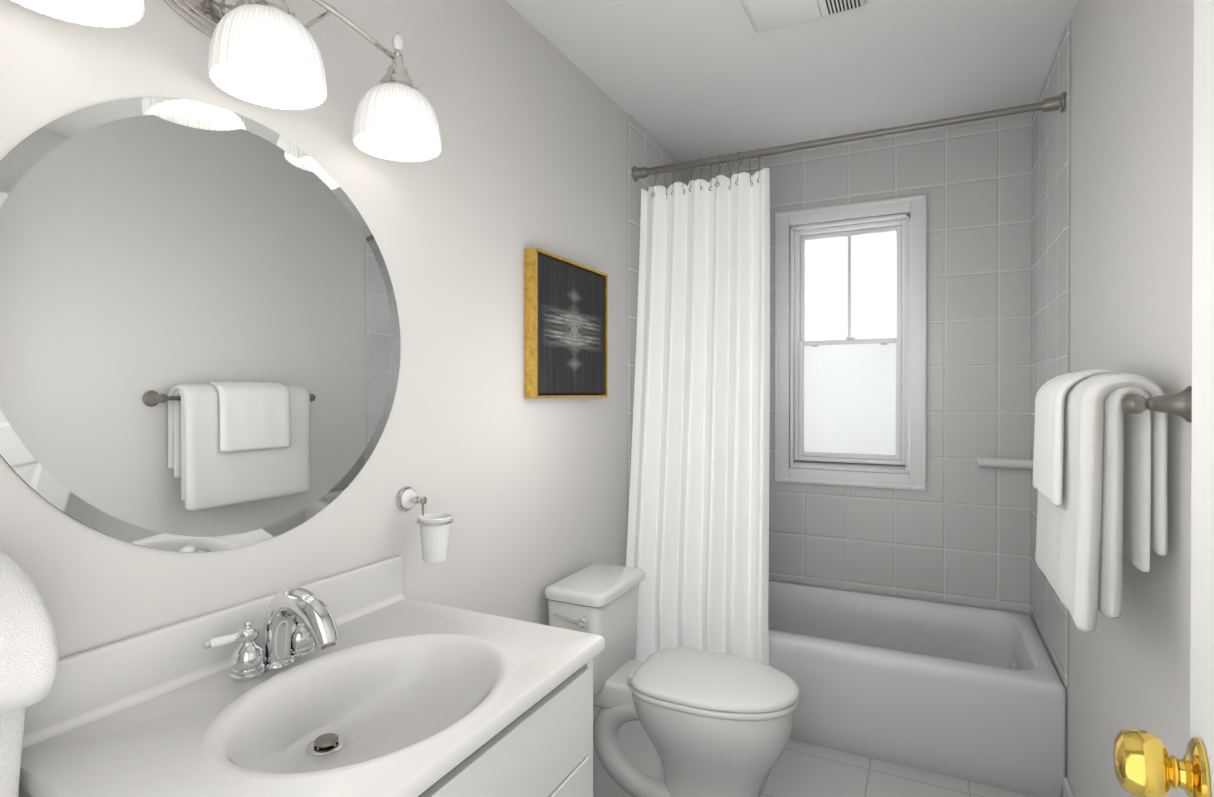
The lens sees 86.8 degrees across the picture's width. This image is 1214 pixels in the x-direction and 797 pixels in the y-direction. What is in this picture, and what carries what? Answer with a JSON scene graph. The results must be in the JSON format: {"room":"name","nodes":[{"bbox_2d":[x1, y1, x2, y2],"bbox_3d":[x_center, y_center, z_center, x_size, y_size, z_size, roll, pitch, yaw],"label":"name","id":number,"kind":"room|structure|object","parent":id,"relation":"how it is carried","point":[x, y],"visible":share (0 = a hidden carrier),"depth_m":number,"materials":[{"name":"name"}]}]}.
{"room":"bathroom","nodes":[
{"label":"bathroom","id":0,"kind":"room"},
{"bbox_2d":[0,0,627,658],"bbox_3d":[-0.322,0.056,1.978,0.100,2.470,3.400,0,0,27],"label":"wall","id":1,"kind":"structure","parent":0,"point":[530,494],"depth_m":1.65,"materials":[{"name":"paint"}]},
{"bbox_2d":[0,550,58,796],"bbox_3d":[-0.788,0.399,0.678,0.227,0.783,0.274,0,0,27],"label":"towel","id":2,"kind":"object","parent":1,"relation":"attached to","point":[29,658],"visible":1,"depth_m":0.73,"materials":[{"name":"white fabric"}]},
{"bbox_2d":[0,97,400,551],"bbox_3d":[-0.665,-0.120,1.169,0.006,0.787,0.787,0,0,27],"label":"round mirror","id":3,"kind":"object","parent":1,"relation":"attached to","point":[200,345],"visible":1,"depth_m":1.08,"materials":[{"name":"grey mirror"}]},
{"bbox_2d":[164,0,294,37],"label":"wall sconce","id":4,"kind":"object","parent":1,"relation":"attached to","point":[204,16],"depth_m":1.09,"materials":[{"name":"silver metal"}]},
{"bbox_2d":[10,0,144,27],"bbox_3d":[-0.711,-0.591,0.832,0.181,0.122,0.181,0,0,27],"label":"lampshade","id":5,"kind":"object","parent":4,"relation":"attached to","point":[110,13],"visible":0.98,"depth_m":0.91,"materials":[{"name":"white glass"}]},
{"bbox_2d":[207,4,326,109],"bbox_3d":[-0.578,-0.592,1.099,0.181,0.122,0.181,0,0,27],"label":"lampshade","id":6,"kind":"object","parent":4,"relation":"attached to","point":[265,56],"visible":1,"depth_m":1.06,"materials":[{"name":"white glass"}]},
{"bbox_2d":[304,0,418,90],"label":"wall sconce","id":7,"kind":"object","parent":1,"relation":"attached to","point":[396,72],"depth_m":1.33,"materials":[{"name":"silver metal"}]},
{"bbox_2d":[352,83,441,161],"bbox_3d":[-0.445,-0.594,1.366,0.181,0.122,0.181,0,0,27],"label":"lampshade","id":8,"kind":"object","parent":7,"relation":"attached to","point":[396,122],"visible":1,"depth_m":1.31,"materials":[{"name":"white glass"}]},
{"bbox_2d":[397,486,453,562],"bbox_3d":[-0.423,0.297,1.513,0.134,0.166,0.087,0,0,27],"label":"holder","id":9,"kind":"object","parent":1,"relation":"attached to","point":[434,529],"visible":1,"depth_m":1.48,"materials":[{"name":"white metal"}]},
{"bbox_2d":[524,248,607,397],"bbox_3d":[-0.127,-0.230,2.201,0.046,0.464,0.494,0,0,27],"label":"picture","id":10,"kind":"object","parent":1,"relation":"attached to","point":[565,328],"visible":1,"depth_m":2.13,"materials":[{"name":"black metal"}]},
{"bbox_2d":[506,0,1077,170],"bbox_3d":[0.402,-1.227,1.610,1.720,0.100,3.400,0,0,27],"label":"ceiling","id":11,"kind":"structure","parent":0,"point":[685,80],"depth_m":2.27,"materials":[{"name":"paint"}]},
{"bbox_2d":[740,0,866,32],"bbox_3d":[0.557,-1.162,1.842,0.330,0.031,0.294,0,0,27],"label":"exhaust fan","id":12,"kind":"object","parent":11,"relation":"in","point":[766,15],"visible":1,"depth_m":1.91,"materials":[{"name":"white plastic"}]},
{"bbox_2d":[593,739,1062,796],"bbox_3d":[0.402,1.343,1.624,1.720,0.100,3.400,0,0,27],"label":"floor","id":13,"kind":"structure","parent":0,"point":[801,769],"depth_m":2.17,"materials":[{"name":"tile"}]},
{"bbox_2d":[18,556,604,796],"bbox_3d":[-0.415,0.836,1.068,0.552,0.921,0.740,0,0,27],"label":"bathroom vanity","id":14,"kind":"object","parent":13,"relation":"on","point":[393,692],"visible":0.96,"depth_m":1.05,"materials":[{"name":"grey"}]},
{"bbox_2d":[202,586,338,679],"bbox_3d":[-0.536,0.400,1.112,0.182,0.142,0.234,0,0,27],"label":"faucet","id":15,"kind":"object","parent":14,"relation":"on","point":[298,622],"visible":1,"depth_m":1.09,"materials":[{"name":"silver metal"}]},
{"bbox_2d":[545,563,799,796],"bbox_3d":[0.211,0.948,2.030,0.769,0.686,0.384,0,0,27],"label":"toilet","id":16,"kind":"object","parent":13,"relation":"on","point":[681,722],"visible":0.94,"depth_m":1.96,"materials":[{"name":"ceramic"}]},
{"bbox_2d":[768,580,1066,796],"bbox_3d":[0.938,1.097,2.697,1.517,0.380,0.765,0,0,27],"label":"bathtub","id":17,"kind":"object","parent":13,"relation":"on","point":[972,694],"visible":0.6,"depth_m":2.28,"materials":[{"name":"ceramic"}]},
{"bbox_2d":[628,20,1070,685],"bbox_3d":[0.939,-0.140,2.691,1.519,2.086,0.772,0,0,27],"label":"tiled wall","id":18,"kind":"structure","parent":0,"point":[962,528],"depth_m":2.80,"materials":[{"name":"white tile"}]},
{"bbox_2d":[632,92,1065,181],"bbox_3d":[0.791,-0.947,2.390,1.502,0.062,0.062,0,0,27],"label":"shower rail","id":19,"kind":"object","parent":18,"relation":"attached to","point":[1056,103],"visible":1,"depth_m":2.32,"materials":[{"name":"silver metal"}]},
{"bbox_2d":[626,148,769,664],"bbox_3d":[0.358,0.121,2.510,0.585,2.174,0.231,0,0,27],"label":"shower curtain","id":20,"kind":"object","parent":19,"relation":"hanging from","point":[698,538],"visible":0.81,"depth_m":2.51,"materials":[{"name":"white fabric"}]},
{"bbox_2d":[775,194,926,490],"bbox_3d":[1.152,-0.245,3.060,0.665,1.316,0.142,0,0,27],"label":"double-hung window","id":21,"kind":"structure","parent":18,"relation":"in","point":[853,401],"depth_m":3.05,"materials":[{"name":"white paint"}]},
{"bbox_2d":[977,457,1032,468],"bbox_3d":[1.677,0.277,2.709,0.196,0.040,0.068,0,0,27],"label":"soap shelf","id":22,"kind":"object","parent":18,"relation":"attached to","point":[1012,463],"visible":1,"depth_m":2.69,"materials":[{"name":"white ceramic"}]},
{"bbox_2d":[1032,0,1193,796],"bbox_3d":[1.127,0.060,1.255,0.100,2.470,3.400,0,0,27],"label":"wall","id":23,"kind":"structure","parent":0,"point":[1131,172],"depth_m":1.37,"materials":[{"name":"paint"}]},
{"bbox_2d":[1063,777,1074,796],"bbox_3d":[0.901,1.247,0.936,0.013,0.100,2.413,0,0,27],"label":"baseboard","id":24,"kind":"structure","parent":23,"relation":"attached to","point":[1067,790],"depth_m":1.94,"materials":[{"name":"white paint"}]},
{"bbox_2d":[1121,386,1191,422],"bbox_3d":[1.083,0.009,1.386,0.095,0.062,0.707,0,0,27],"label":"towel rail","id":25,"kind":"object","parent":23,"relation":"attached to","point":[1179,403],"visible":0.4,"depth_m":1.08,"materials":[{"name":"silver metal"}]},
{"bbox_2d":[1033,369,1167,632],"bbox_3d":[1.051,0.190,1.404,0.166,0.498,0.547,0,0,27],"label":"bath towel","id":26,"kind":"object","parent":25,"relation":"hanging from","point":[1100,469],"visible":1,"depth_m":1.19,"materials":[{"name":"white fabric"}]},
{"bbox_3d":[-0.334,0.066,0.140,1.520,2.470,0.100,0,0,27],"label":"wall","id":27,"kind":"structure","parent":0,"visible":0},
{"bbox_2d":[1113,0,1213,796],"bbox_3d":[0.387,0.282,0.275,0.186,2.030,0.771,0,0,27],"label":"door","id":28,"kind":"structure","parent":27,"relation":"in","point":[1145,765],"depth_m":0.57,"materials":[{"name":"white paint"}]}
]}

